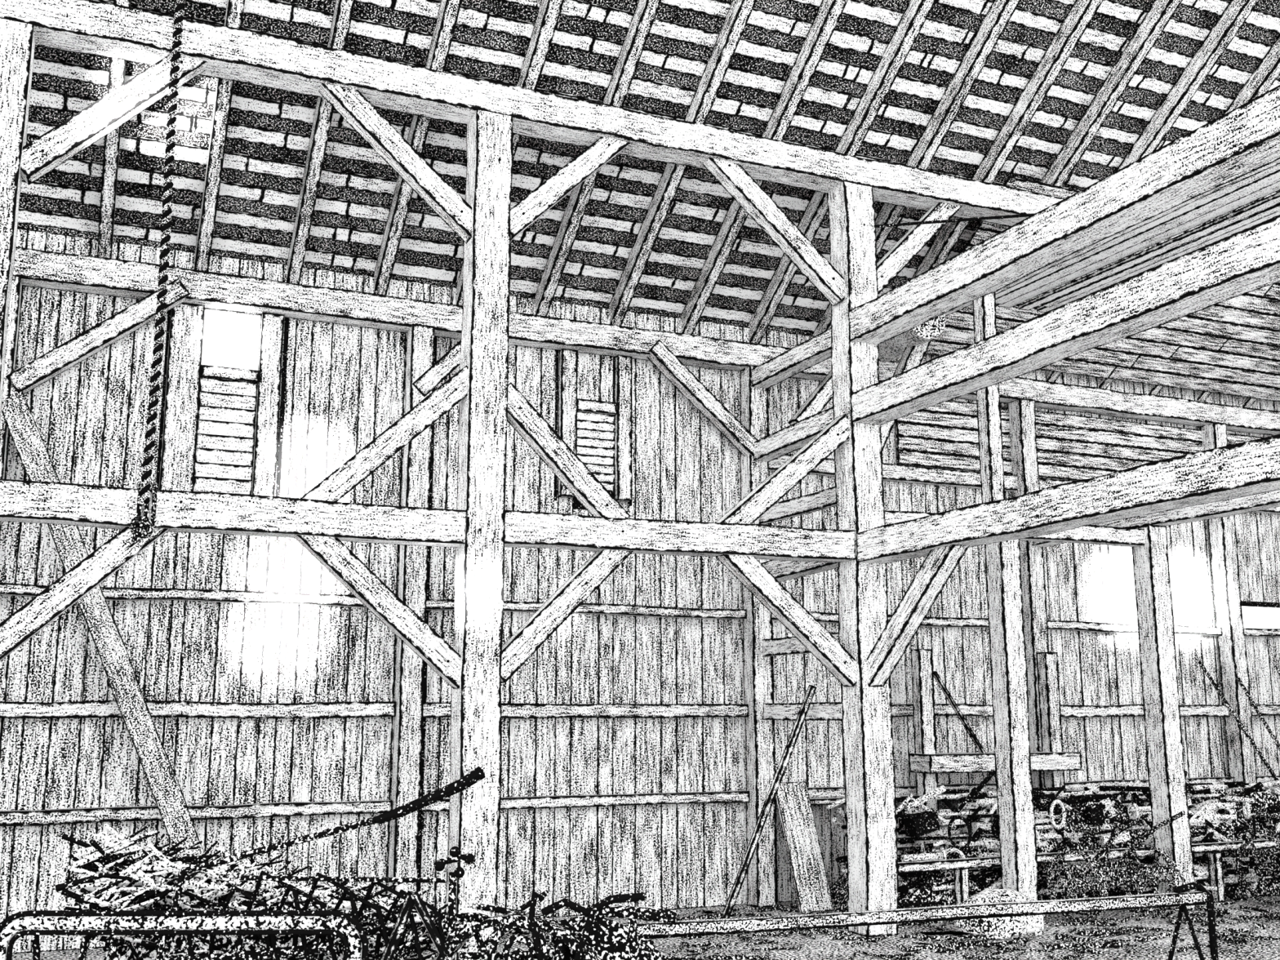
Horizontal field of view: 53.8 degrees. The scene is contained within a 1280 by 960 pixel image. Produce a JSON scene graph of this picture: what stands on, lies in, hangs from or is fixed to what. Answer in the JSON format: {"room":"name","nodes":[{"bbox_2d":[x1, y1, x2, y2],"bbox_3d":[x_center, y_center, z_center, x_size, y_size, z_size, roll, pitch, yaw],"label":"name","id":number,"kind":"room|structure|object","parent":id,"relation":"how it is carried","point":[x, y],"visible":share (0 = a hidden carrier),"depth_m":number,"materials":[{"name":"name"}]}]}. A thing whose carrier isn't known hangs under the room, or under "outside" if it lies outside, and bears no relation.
{"room":"farm building","nodes":[
{"label":"farm building","id":0,"kind":"room"},
{"bbox_2d":[129,0,185,542],"bbox_3d":[-2.945,-1.353,7.762,0.138,3.546,0.399,5,-11,-23],"label":"rope","id":1,"kind":"object","parent":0,"point":[144,486],"visible":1,"depth_m":7.54,"materials":[{"name":"fabric"}]},
{"bbox_2d":[0,227,1279,954],"bbox_3d":[0.115,0.998,10.512,16.602,4.950,0.042,5,-11,-23],"label":"wall","id":2,"kind":"structure","parent":0,"point":[345,384],"depth_m":9.87,"materials":[{"name":"white wood"}]},
{"bbox_2d":[13,246,159,299],"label":"plate","id":3,"kind":"object","parent":2,"relation":"on","point":[109,277],"depth_m":8.96,"materials":[{"name":"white wood"}]},
{"bbox_2d":[158,302,204,491],"bbox_3d":[-3.341,-0.575,9.205,0.235,1.470,0.072,5,-11,-23],"label":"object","id":4,"kind":"object","parent":2,"relation":"attached to","point":[187,319],"visible":0.79,"depth_m":9.18,"materials":[{"name":"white wood"}]},
{"bbox_2d":[193,377,257,494],"bbox_3d":[-3.059,-0.320,9.318,0.410,0.863,0.058,5,-11,-23],"label":"slats","id":5,"kind":"object","parent":4,"relation":"attached to","point":[225,437],"visible":0.95,"depth_m":9.31,"materials":[{"name":"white wood"}]},
{"bbox_2d":[251,311,284,496],"bbox_3d":[-2.784,-0.531,9.444,0.163,1.470,0.073,5,-11,-23],"label":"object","id":6,"kind":"object","parent":2,"relation":"attached to","point":[268,403],"visible":0.86,"depth_m":9.42,"materials":[{"name":"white wood"}]},
{"bbox_2d":[200,364,258,382],"bbox_3d":[-3.051,-0.786,9.385,0.410,0.090,0.060,5,-11,-23],"label":"rail","id":7,"kind":"object","parent":6,"relation":"attached to","point":[206,371],"visible":1,"depth_m":9.36,"materials":[{"name":"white wood"}]},
{"bbox_2d":[166,266,462,339],"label":"plate","id":8,"kind":"object","parent":2,"relation":"on","point":[214,291],"depth_m":9.58,"materials":[{"name":"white wood"}]},
{"bbox_2d":[275,316,437,892],"bbox_3d":[-2.169,0.925,9.482,1.182,4.320,0.030,5,-11,-23],"label":"trim","id":9,"kind":"structure","parent":2,"relation":"attached to","point":[286,319],"depth_m":9.53,"materials":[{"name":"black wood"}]},
{"bbox_2d":[155,310,632,506],"bbox_3d":[-1.776,-0.444,9.914,3.718,1.470,0.030,5,-11,-23],"label":"trim","id":10,"kind":"structure","parent":2,"relation":"attached to","point":[574,500],"depth_m":10.30,"materials":[{"name":"black wood"}]},
{"bbox_2d":[557,348,577,497],"bbox_3d":[-0.595,-0.471,10.402,0.144,1.240,0.076,5,-11,-23],"label":"stile","id":11,"kind":"object","parent":2,"relation":"attached to","point":[568,358],"visible":0.73,"depth_m":10.40,"materials":[{"name":"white wood"}]},
{"bbox_2d":[577,411,615,492],"bbox_3d":[-0.377,-0.237,10.488,0.360,0.661,0.046,5,-11,-23],"label":"slats","id":12,"kind":"object","parent":11,"relation":"attached to","point":[595,433],"visible":0.78,"depth_m":10.49,"materials":[{"name":"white wood"}]},
{"bbox_2d":[614,355,632,502],"bbox_3d":[-0.141,-0.435,10.596,0.136,1.240,0.077,5,-11,-23],"label":"stile","id":13,"kind":"object","parent":2,"relation":"attached to","point":[623,420],"visible":0.97,"depth_m":10.56,"materials":[{"name":"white wood"}]},
{"bbox_2d":[577,398,617,414],"bbox_3d":[-0.369,-0.609,10.538,0.360,0.100,0.060,5,-11,-23],"label":"rail","id":14,"kind":"object","parent":13,"relation":"attached to","point":[583,405],"visible":1,"depth_m":10.51,"materials":[{"name":"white wood"}]},
{"bbox_2d":[0,700,1279,719],"bbox_3d":[1.698,2.000,10.948,13.210,0.130,0.117,5,-11,-23],"label":"rail","id":15,"kind":"object","parent":2,"relation":"attached to","point":[97,708],"depth_m":9.54,"materials":[{"name":"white wood"}]},
{"bbox_2d":[0,775,1279,826],"bbox_3d":[1.698,2.688,10.823,13.210,0.111,0.122,5,-11,-23],"label":"rail","id":16,"kind":"object","parent":2,"relation":"attached to","point":[140,813],"depth_m":9.24,"materials":[{"name":"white wood"}]},
{"bbox_2d":[0,582,1279,636],"bbox_3d":[1.697,1.213,11.095,13.210,0.099,0.119,5,-11,-23],"label":"rail","id":17,"kind":"object","parent":2,"relation":"attached to","point":[110,593],"depth_m":9.98,"materials":[{"name":"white wood"}]},
{"bbox_2d":[508,311,791,371],"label":"plate","id":18,"kind":"object","parent":2,"relation":"on","point":[526,330],"depth_m":10.60,"materials":[{"name":"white wood"}]},
{"bbox_2d":[768,453,1279,514],"bbox_3d":[4.407,0.099,12.499,7.300,0.160,0.114,5,-11,-23],"label":"rail","id":19,"kind":"object","parent":2,"relation":"attached to","point":[891,472],"depth_m":11.72,"materials":[{"name":"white wood"}]},
{"bbox_2d":[1106,552,1203,639],"bbox_3d":[5.190,1.173,12.701,1.180,0.830,0.030,5,-11,-23],"label":"window","id":20,"kind":"structure","parent":2,"relation":"in","point":[1194,561],"depth_m":12.72,"materials":[{"name":"white wood"}]},
{"bbox_2d":[11,895,1279,959],"bbox_3d":[2.532,2.564,5.082,17.000,0.100,14.000,5,-11,-23],"label":"floor","id":21,"kind":"structure","parent":0,"point":[821,948],"depth_m":8.57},
{"bbox_2d":[0,275,22,522],"bbox_3d":[-4.415,0.820,8.389,0.198,4.530,0.195,5,-11,-23],"label":"wall post","id":22,"kind":"object","parent":21,"relation":"on","point":[16,286],"visible":0.65,"depth_m":8.65,"materials":[{"name":"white wood"}]},
{"bbox_2d":[5,278,190,394],"bbox_3d":[-3.821,-1.021,8.943,1.145,0.960,0.135,5,-11,-23],"label":"knee brace","id":23,"kind":"object","parent":22,"relation":"attached to","point":[130,319],"visible":0.89,"depth_m":8.87,"materials":[{"name":"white wood"}]},
{"bbox_2d":[0,17,35,429],"bbox_3d":[-3.832,0.021,7.173,0.282,5.660,0.273,5,-11,-23],"label":"post","id":24,"kind":"object","parent":21,"relation":"on","point":[17,41],"visible":0.94,"depth_m":7.47,"materials":[{"name":"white wood"}]},
{"bbox_2d":[0,526,168,661],"bbox_3d":[-3.288,0.623,7.293,1.045,0.998,0.133,5,-11,-23],"label":"knee brace","id":25,"kind":"object","parent":24,"relation":"attached to","point":[42,610],"visible":0.79,"depth_m":7.23,"materials":[{"name":"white wood"}]},
{"bbox_2d":[20,54,206,185],"bbox_3d":[-3.269,-2.297,7.836,1.095,1.091,0.133,5,-11,-23],"label":"knee brace","id":26,"kind":"object","parent":24,"relation":"attached to","point":[81,131],"visible":0.86,"depth_m":7.75,"materials":[{"name":"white wood"}]},
{"bbox_2d":[0,479,466,547],"bbox_3d":[-2.439,0.218,7.743,2.790,0.235,0.214,5,-11,-23],"label":"beam","id":27,"kind":"structure","parent":24,"relation":"attached to","point":[20,500],"depth_m":7.63,"materials":[{"name":"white wood"}]},
{"bbox_2d":[1,368,208,861],"bbox_3d":[-3.583,1.132,8.519,1.887,3.997,0.059,3,-11,-16],"label":"plank","id":28,"kind":"object","parent":21,"relation":"on","point":[33,455],"visible":0.7,"depth_m":8.50,"materials":[{"name":"white wood"}]},
{"bbox_2d":[49,823,479,959],"bbox_3d":[-1.586,2.019,5.410,1.728,1.091,0.949,5,-11,-23],"label":"brush pile","id":29,"kind":"object","parent":21,"relation":"on","point":[208,889],"visible":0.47,"depth_m":5.20,"materials":[{"name":"wood"}]},
{"bbox_2d":[0,766,675,959],"bbox_3d":[-1.162,1.868,5.283,2.609,1.342,1.094,0,-10,0],"label":"machinery","id":30,"kind":"object","parent":21,"relation":"on","point":[591,935],"visible":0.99,"depth_m":4.86,"materials":[{"name":"metal"}]},
{"bbox_2d":[386,323,435,910],"bbox_3d":[-1.727,1.032,9.535,0.188,4.530,0.197,5,-11,-23],"label":"wall post","id":31,"kind":"object","parent":21,"relation":"on","point":[416,460],"visible":0.67,"depth_m":9.40,"materials":[{"name":"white wood"}]},
{"bbox_2d":[412,339,461,396],"bbox_3d":[-1.484,-0.948,9.961,0.652,0.677,0.133,5,-11,-23],"label":"knee brace","id":32,"kind":"object","parent":31,"relation":"attached to","point":[449,362],"visible":0.52,"depth_m":9.84,"materials":[{"name":"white wood"}]},
{"bbox_2d":[445,109,513,959],"bbox_3d":[-1.052,0.240,8.361,0.275,5.660,0.276,5,-11,-23],"label":"post","id":33,"kind":"object","parent":21,"relation":"on","point":[476,721],"visible":0.88,"depth_m":8.25,"materials":[{"name":"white wood"}]},
{"bbox_2d":[293,534,461,688],"bbox_3d":[-1.617,0.782,8.000,1.168,1.059,0.137,5,-11,-23],"label":"knee brace","id":34,"kind":"object","parent":33,"relation":"attached to","point":[335,556],"visible":0.9,"depth_m":7.95,"materials":[{"name":"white wood"}]},
{"bbox_2d":[300,364,467,501],"bbox_3d":[-1.610,-0.254,8.193,1.148,1.087,0.132,5,-11,-23],"label":"knee brace","id":35,"kind":"object","parent":33,"relation":"attached to","point":[356,469],"visible":0.88,"depth_m":8.12,"materials":[{"name":"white wood"}]},
{"bbox_2d":[318,83,471,244],"bbox_3d":[-1.617,-2.196,8.549,1.184,1.064,0.135,5,-11,-23],"label":"knee brace","id":36,"kind":"object","parent":33,"relation":"attached to","point":[351,104],"visible":0.91,"depth_m":8.50,"materials":[{"name":"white wood"}]},
{"bbox_2d":[500,549,633,683],"bbox_3d":[-0.535,0.851,8.464,1.013,1.013,0.136,5,-11,-23],"label":"knee brace","id":37,"kind":"object","parent":33,"relation":"attached to","point":[588,578],"visible":0.84,"depth_m":8.39,"materials":[{"name":"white wood"}]},
{"bbox_2d":[507,382,630,518],"bbox_3d":[-0.545,-0.144,8.645,0.992,0.973,0.135,5,-11,-23],"label":"knee brace","id":38,"kind":"object","parent":33,"relation":"attached to","point":[528,423],"visible":0.8,"depth_m":8.59,"materials":[{"name":"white wood"}]},
{"bbox_2d":[510,136,630,240],"bbox_3d":[-0.543,-2.124,9.012,0.994,0.985,0.133,5,-11,-23],"label":"knee brace","id":39,"kind":"object","parent":33,"relation":"attached to","point":[557,186],"visible":0.84,"depth_m":8.94,"materials":[{"name":"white wood"}]},
{"bbox_2d":[740,364,777,907],"bbox_3d":[0.995,1.246,10.699,0.195,4.530,0.196,5,-11,-23],"label":"wall post","id":40,"kind":"object","parent":21,"relation":"on","point":[762,892],"visible":0.64,"depth_m":10.53,"materials":[{"name":"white wood"}]},
{"bbox_2d":[646,339,757,457],"bbox_3d":[0.555,-0.675,10.815,1.090,0.958,0.134,5,-11,-23],"label":"knee brace","id":41,"kind":"object","parent":40,"relation":"attached to","point":[660,356],"visible":0.86,"depth_m":10.76,"materials":[{"name":"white wood"}]},
{"bbox_2d":[763,702,842,720],"bbox_3d":[1.315,1.825,9.947,0.070,0.141,1.260,5,-11,-24],"label":"rail","id":42,"kind":"object","parent":40,"relation":"attached to","point":[829,711],"visible":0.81,"depth_m":9.87,"materials":[{"name":"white wood"}]},
{"bbox_2d":[999,377,1279,435],"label":"plate","id":43,"kind":"object","parent":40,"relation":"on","point":[1049,395],"depth_m":12.80,"materials":[{"name":"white wood"}]},
{"bbox_2d":[720,684,817,918],"bbox_3d":[0.953,2.420,9.400,0.823,1.772,0.056,3,-11,-16],"label":"leaning pole","id":44,"kind":"object","parent":21,"relation":"on","point":[810,693],"visible":0.88,"depth_m":9.39,"materials":[{"name":"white wood"}]},
{"bbox_2d":[775,781,834,913],"bbox_3d":[1.320,2.962,10.216,0.318,0.996,0.393,5,-11,-23],"label":"leaning board","id":45,"kind":"object","parent":21,"relation":"on","point":[811,886],"visible":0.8,"depth_m":10.19,"materials":[{"name":"white wood"}]},
{"bbox_2d":[417,894,1279,959],"bbox_3d":[2.032,3.243,9.141,8.070,0.033,3.112,5,-11,-23],"label":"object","id":46,"kind":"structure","parent":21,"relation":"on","point":[949,941],"depth_m":8.73,"materials":[{"name":"plant"}]},
{"bbox_2d":[826,181,898,937],"bbox_3d":[1.672,0.455,9.526,0.280,5.660,0.279,5,-11,-23],"label":"post","id":47,"kind":"object","parent":21,"relation":"on","point":[869,775],"visible":0.78,"depth_m":9.36,"materials":[{"name":"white wood"}]},
{"bbox_2d":[0,0,1064,226],"bbox_3d":[-1.585,-2.679,8.664,11.500,0.248,0.274,5,-11,-23],"label":"plate","id":48,"kind":"object","parent":47,"relation":"on","point":[88,27],"visible":0.88,"depth_m":8.77,"materials":[{"name":"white wood"}]},
{"bbox_2d":[97,0,130,258],"bbox_3d":[-2.567,-4.508,6.599,0.109,5.197,7.544,5,-11,-23],"label":"rafter","id":49,"kind":"object","parent":48,"relation":"on","point":[117,69],"visible":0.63,"depth_m":8.73,"materials":[{"name":"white wood"}]},
{"bbox_2d":[194,0,244,271],"bbox_3d":[-1.950,-4.459,6.861,0.111,5.195,7.540,5,-11,-23],"label":"rafter","id":50,"kind":"object","parent":48,"relation":"on","point":[234,8],"visible":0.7,"depth_m":8.82,"materials":[{"name":"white wood"}]},
{"bbox_2d":[286,0,355,284],"bbox_3d":[-1.333,-4.411,7.127,0.110,5.198,7.539,5,-11,-23],"label":"rafter","id":51,"kind":"object","parent":48,"relation":"on","point":[344,9],"visible":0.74,"depth_m":9.02,"materials":[{"name":"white wood"}]},
{"bbox_2d":[373,0,462,295],"bbox_3d":[-0.718,-4.365,7.392,0.107,5.198,7.539,5,-11,-23],"label":"rafter","id":52,"kind":"object","parent":48,"relation":"on","point":[449,10],"visible":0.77,"depth_m":9.16,"materials":[{"name":"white wood"}]},
{"bbox_2d":[455,0,564,305],"bbox_3d":[-0.102,-4.313,7.653,0.110,5.200,7.538,5,-11,-23],"label":"rafter","id":53,"kind":"object","parent":48,"relation":"on","point":[549,11],"visible":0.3,"depth_m":8.80,"materials":[{"name":"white wood"}]},
{"bbox_2d":[533,0,661,315],"bbox_3d":[0.514,-4.265,7.917,0.103,5.204,7.536,5,-11,-23],"label":"rafter","id":54,"kind":"object","parent":48,"relation":"on","point":[642,20],"visible":0.61,"depth_m":9.69,"materials":[{"name":"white wood"}]},
{"bbox_2d":[608,0,756,325],"bbox_3d":[1.131,-4.216,8.178,0.106,5.200,7.540,5,-11,-23],"label":"rafter","id":55,"kind":"object","parent":48,"relation":"on","point":[738,15],"visible":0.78,"depth_m":9.82,"materials":[{"name":"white wood"}]},
{"bbox_2d":[680,0,848,334],"bbox_3d":[1.747,-4.167,8.442,0.108,5.198,7.539,5,-11,-23],"label":"rafter","id":56,"kind":"object","parent":48,"relation":"on","point":[827,17],"visible":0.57,"depth_m":9.71,"materials":[{"name":"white wood"}]},
{"bbox_2d":[746,0,936,343],"bbox_3d":[2.363,-4.121,8.710,0.108,5.198,7.540,5,-11,-23],"label":"rafter","id":57,"kind":"object","parent":48,"relation":"on","point":[916,13],"visible":0.76,"depth_m":9.91,"materials":[{"name":"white wood"}]},
{"bbox_2d":[812,0,1020,336],"bbox_3d":[2.981,-4.072,8.971,0.109,5.200,7.539,5,-11,-23],"label":"rafter","id":58,"kind":"object","parent":48,"relation":"on","point":[1000,12],"visible":0.52,"depth_m":9.93,"materials":[{"name":"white wood"}]},
{"bbox_2d":[911,0,1103,278],"bbox_3d":[3.595,-4.023,9.235,0.108,5.204,7.539,5,-11,-23],"label":"rafter","id":59,"kind":"object","parent":48,"relation":"on","point":[1082,12],"visible":0.54,"depth_m":10.15,"materials":[{"name":"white wood"}]},
{"bbox_2d":[934,0,1182,357],"bbox_3d":[4.213,-3.975,9.501,0.107,5.199,7.540,5,-11,-23],"label":"rafter","id":60,"kind":"object","parent":48,"relation":"on","point":[1160,13],"visible":0.5,"depth_m":10.21,"materials":[{"name":"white wood"}]},
{"bbox_2d":[504,510,855,562],"bbox_3d":[0.313,0.411,8.921,2.732,0.243,0.213,5,-11,-23],"label":"beam","id":61,"kind":"structure","parent":47,"relation":"attached to","point":[522,529],"depth_m":8.79,"materials":[{"name":"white wood"}]},
{"bbox_2d":[702,157,844,306],"bbox_3d":[1.056,-1.950,9.686,1.255,1.113,0.135,5,-11,-23],"label":"knee brace","id":62,"kind":"object","parent":47,"relation":"attached to","point":[739,184],"visible":0.96,"depth_m":9.64,"materials":[{"name":"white wood"}]},
{"bbox_2d":[715,413,848,524],"bbox_3d":[1.078,-0.017,9.341,1.202,1.041,0.133,5,-11,-23],"label":"knee brace","id":63,"kind":"object","parent":47,"relation":"attached to","point":[798,466],"visible":0.91,"depth_m":9.29,"materials":[{"name":"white wood"}]},
{"bbox_2d":[715,554,857,686],"bbox_3d":[1.096,0.968,9.166,1.163,1.044,0.135,5,-11,-23],"label":"knee brace","id":64,"kind":"object","parent":47,"relation":"attached to","point":[755,577],"visible":0.96,"depth_m":9.12,"materials":[{"name":"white wood"}]},
{"bbox_2d":[751,328,831,388],"bbox_3d":[1.322,-1.004,10.472,0.162,0.198,1.269,5,-12,-26],"label":"tie beam","id":65,"kind":"structure","parent":47,"relation":"attached to","point":[816,349],"depth_m":10.45,"materials":[{"name":"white wood"}]},
{"bbox_2d":[753,406,833,462],"bbox_3d":[1.321,-0.366,10.354,0.167,0.211,1.267,5,-12,-25],"label":"tie beam","id":66,"kind":"structure","parent":47,"relation":"attached to","point":[787,440],"depth_m":10.38,"materials":[{"name":"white wood"}]},
{"bbox_2d":[787,369,832,425],"bbox_3d":[1.748,-0.954,10.818,1.052,1.184,0.135,5,-11,-23],"label":"knee brace","id":67,"kind":"object","parent":66,"relation":"attached to","point":[820,397],"visible":0.3,"depth_m":10.59,"materials":[{"name":"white wood"}]},
{"bbox_2d":[759,486,836,524],"bbox_3d":[1.309,0.205,10.243,0.067,0.142,1.261,5,-12,-25],"label":"rail","id":68,"kind":"object","parent":47,"relation":"attached to","point":[824,499],"visible":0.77,"depth_m":10.21,"materials":[{"name":"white wood"}]},
{"bbox_2d":[761,560,838,582],"bbox_3d":[1.318,0.673,10.161,0.163,0.214,1.268,5,-12,-26],"label":"tie beam","id":69,"kind":"structure","parent":47,"relation":"attached to","point":[782,571],"depth_m":10.17,"materials":[{"name":"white wood"}]},
{"bbox_2d":[762,632,838,656],"bbox_3d":[1.313,1.311,10.041,0.066,0.154,1.261,5,-11,-24],"label":"rail","id":70,"kind":"object","parent":47,"relation":"attached to","point":[791,645],"visible":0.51,"depth_m":10.29,"materials":[{"name":"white wood"}]},
{"bbox_2d":[866,544,969,686],"bbox_3d":[1.915,0.915,8.866,0.134,1.042,1.175,5,-11,-23],"label":"knee brace","id":71,"kind":"object","parent":47,"relation":"attached to","point":[939,565],"visible":0.88,"depth_m":8.82,"materials":[{"name":"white wood"}]},
{"bbox_2d":[876,202,961,293],"bbox_3d":[2.178,-1.897,10.173,1.012,1.032,0.135,5,-11,-23],"label":"knee brace","id":72,"kind":"object","parent":47,"relation":"attached to","point":[917,237],"visible":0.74,"depth_m":10.11,"materials":[{"name":"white wood"}]},
{"bbox_2d":[874,213,1035,227],"bbox_3d":[2.627,-2.055,9.945,1.585,0.173,0.023,1,-10,-3],"label":"rod","id":73,"kind":"object","parent":47,"relation":"attached to","point":[1031,214],"visible":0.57,"depth_m":9.93,"materials":[{"name":"black metal"}]},
{"bbox_2d":[850,215,1279,425],"bbox_3d":[3.489,-1.274,5.592,0.267,0.244,8.880,5,-11,-23],"label":"tie beam","id":74,"kind":"structure","parent":47,"relation":"attached to","point":[1247,260],"depth_m":7.32,"materials":[{"name":"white wood"}]},
{"bbox_2d":[995,164,1279,312],"bbox_3d":[4.612,-2.071,8.484,1.813,0.084,6.536,5,-11,-23],"label":"loft boards","id":75,"kind":"object","parent":74,"relation":"on","point":[1265,183],"visible":0.31,"depth_m":9.73,"materials":[{"name":"white wood"}]},
{"bbox_2d":[880,340,931,452],"bbox_3d":[2.235,-0.876,10.685,0.965,1.661,0.136,5,-11,-23],"label":"knee brace","id":76,"kind":"object","parent":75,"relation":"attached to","point":[913,356],"visible":0.24,"depth_m":10.68,"materials":[{"name":"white wood"}]},
{"bbox_2d":[855,434,1279,563],"bbox_3d":[3.489,-0.231,5.400,0.268,0.234,8.880,5,-11,-23],"label":"tie beam","id":77,"kind":"structure","parent":47,"relation":"attached to","point":[1249,468],"depth_m":7.18,"materials":[{"name":"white wood"}]},
{"bbox_2d":[620,880,1218,959],"bbox_3d":[1.451,2.519,6.731,3.923,0.596,0.382,3,-11,-17],"label":"rail","id":78,"kind":"object","parent":21,"relation":"on","point":[1183,895],"visible":0.85,"depth_m":6.80,"materials":[{"name":"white wood"}]},
{"bbox_2d":[909,648,1082,809],"bbox_3d":[3.167,2.571,11.183,1.650,2.100,0.300,5,-11,-23],"label":"wooden frame","id":79,"kind":"object","parent":21,"relation":"on","point":[925,762],"visible":0.65,"depth_m":11.05,"materials":[{"name":"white wood"}]},
{"bbox_2d":[954,888,1044,939],"bbox_3d":[2.577,3.076,8.985,0.697,0.310,0.508,5,-11,-23],"label":"sack","id":80,"kind":"object","parent":21,"relation":"on","point":[1006,927],"visible":0.68,"depth_m":8.82,"materials":[{"name":"white fabric"}]},
{"bbox_2d":[984,538,1038,900],"bbox_3d":[2.882,1.883,9.798,0.204,2.950,0.200,5,-11,-23],"label":"post","id":81,"kind":"object","parent":21,"relation":"on","point":[1008,662],"visible":0.84,"depth_m":9.74,"materials":[{"name":"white wood"}]},
{"bbox_2d":[1007,398,1048,787],"bbox_3d":[3.701,1.460,11.858,0.197,4.530,0.191,5,-11,-23],"label":"wall post","id":82,"kind":"object","parent":21,"relation":"on","point":[1022,414],"visible":0.54,"depth_m":11.89,"materials":[{"name":"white wood"}]},
{"bbox_2d":[809,785,1278,869],"bbox_3d":[4.513,3.320,11.784,7.000,0.845,0.140,5,-11,-23],"label":"shelf","id":83,"kind":"object","parent":21,"relation":"on","point":[814,801],"visible":0.12,"depth_m":10.64,"materials":[{"name":"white wood"}]},
{"bbox_2d":[826,769,1279,925],"bbox_3d":[4.786,3.089,11.165,6.903,1.075,1.291,5,-11,-23],"label":"heap","id":84,"kind":"object","parent":21,"relation":"on","point":[1216,812],"visible":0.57,"depth_m":10.32,"materials":[{"name":"wood"}]},
{"bbox_2d":[897,838,1279,904],"bbox_3d":[4.958,3.284,10.623,6.700,0.495,0.080,5,-11,-23],"label":"rail","id":85,"kind":"object","parent":21,"relation":"on","point":[960,866],"visible":0.62,"depth_m":9.93,"materials":[{"name":"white wood"}]},
{"bbox_2d":[1040,804,1186,923],"bbox_3d":[3.671,2.933,9.745,1.034,0.847,1.012,5,-11,-23],"label":"brush pile","id":86,"kind":"object","parent":21,"relation":"on","point":[1141,874],"visible":0.95,"depth_m":9.61,"materials":[{"name":"plant"}]},
{"bbox_2d":[1130,524,1196,911],"bbox_3d":[4.313,1.922,10.423,0.210,3.100,0.216,5,-11,-23],"label":"post","id":87,"kind":"object","parent":21,"relation":"on","point":[1153,598],"visible":0.99,"depth_m":10.38,"materials":[{"name":"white wood"}]},
{"bbox_2d":[1031,489,1279,546],"bbox_3d":[5.246,-0.081,8.655,0.196,0.216,7.400,5,-11,-23],"label":"beam","id":88,"kind":"structure","parent":87,"relation":"on","point":[1270,500],"depth_m":10.14,"materials":[{"name":"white wood"}]},
{"bbox_2d":[1200,422,1257,791],"bbox_3d":[6.023,1.643,12.848,0.190,4.530,0.197,5,-11,-23],"label":"wall post","id":89,"kind":"object","parent":21,"relation":"on","point":[1232,648],"visible":0.58,"depth_m":12.81,"materials":[{"name":"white wood"}]},
{"bbox_2d":[1198,661,1279,787],"bbox_3d":[5.875,2.697,11.775,0.034,2.045,1.296,7,-12,-32],"label":"leaning pole","id":90,"kind":"object","parent":21,"relation":"on","point":[1217,689],"visible":1,"depth_m":12.06,"materials":[{"name":"wood"}]},
{"bbox_2d":[1226,811,1279,904],"bbox_3d":[5.579,3.067,10.613,1.085,0.897,1.049,5,-11,-23],"label":"wheel","id":91,"kind":"object","parent":21,"relation":"on","point":[1272,868],"visible":1,"depth_m":10.51,"materials":[{"name":"metal"}]},
{"bbox_2d":[17,0,1279,332],"bbox_3d":[1.452,-4.292,8.359,16.598,4.865,7.134,5,-11,-23],"label":"roof sheathing","id":92,"kind":"structure","parent":0,"point":[277,10],"depth_m":9.60,"materials":[{"name":"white wood"}]},
{"bbox_2d":[1045,35,1279,382],"bbox_3d":[5.444,-3.878,10.027,0.109,5.198,7.540,5,-11,-23],"label":"rafter","id":93,"kind":"object","parent":92,"relation":"attached to","point":[1268,70],"visible":0.16,"depth_m":10.50,"materials":[{"name":"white wood"}]},
{"bbox_2d":[924,175,1279,401],"bbox_3d":[5.389,-1.668,12.287,5.720,1.098,1.602,5,-11,-23],"label":"boards","id":94,"kind":"object","parent":93,"relation":"attached to","point":[1232,346],"visible":0.43,"depth_m":12.60,"materials":[{"name":"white wood"}]},
{"bbox_2d":[1115,0,1259,171],"bbox_3d":[4.830,-3.924,9.760,0.105,5.198,7.540,5,-11,-23],"label":"rafter","id":95,"kind":"object","parent":92,"relation":"attached to","point":[1237,12],"visible":0.29,"depth_m":10.31,"materials":[{"name":"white wood"}]},
{"bbox_2d":[879,314,945,361],"bbox_3d":[2.311,-1.268,10.958,0.297,0.427,1.188,1,-11,-6],"label":"log","id":96,"kind":"object","parent":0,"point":[893,348],"visible":0.46,"depth_m":10.57,"materials":[{"name":"white wood"}]},
{"bbox_2d":[972,291,1004,502],"bbox_3d":[2.827,-0.556,10.218,0.140,2.000,0.141,5,-11,-23],"label":"post","id":97,"kind":"object","parent":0,"point":[988,399],"depth_m":10.15,"materials":[{"name":"white wood"}]},
{"bbox_2d":[884,510,1144,546],"bbox_3d":[3.070,0.404,10.175,2.830,0.152,0.134,5,-11,-23],"label":"beam","id":98,"kind":"structure","parent":97,"relation":"attached to","point":[1090,534],"depth_m":10.37,"materials":[{"name":"white wood"}]},
{"bbox_2d":[895,400,1262,480],"bbox_3d":[5.064,-0.265,12.877,5.850,0.662,0.030,5,-11,-23],"label":"ceiling","id":99,"kind":"structure","parent":0,"point":[944,435],"depth_m":12.46,"materials":[{"name":"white wood"}]},
{"bbox_2d":[943,159,1279,316],"bbox_3d":[3.920,-2.044,8.043,0.164,0.146,6.700,5,-11,-23],"label":"beam","id":100,"kind":"structure","parent":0,"point":[1093,246],"depth_m":9.12,"materials":[{"name":"white wood"}]},
{"bbox_3d":[5.308,-1.032,1.295,0.273,5.600,0.271,5,-11,-23],"label":"post","id":101,"kind":"object","parent":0,"visible":0},
{"bbox_2d":[848,84,1279,344],"bbox_3d":[3.488,-1.906,5.708,0.262,0.255,8.880,5,-11,-23],"label":"tie beam","id":102,"kind":"structure","parent":101,"relation":"attached to","point":[1245,140],"depth_m":7.41,"materials":[{"name":"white wood"}]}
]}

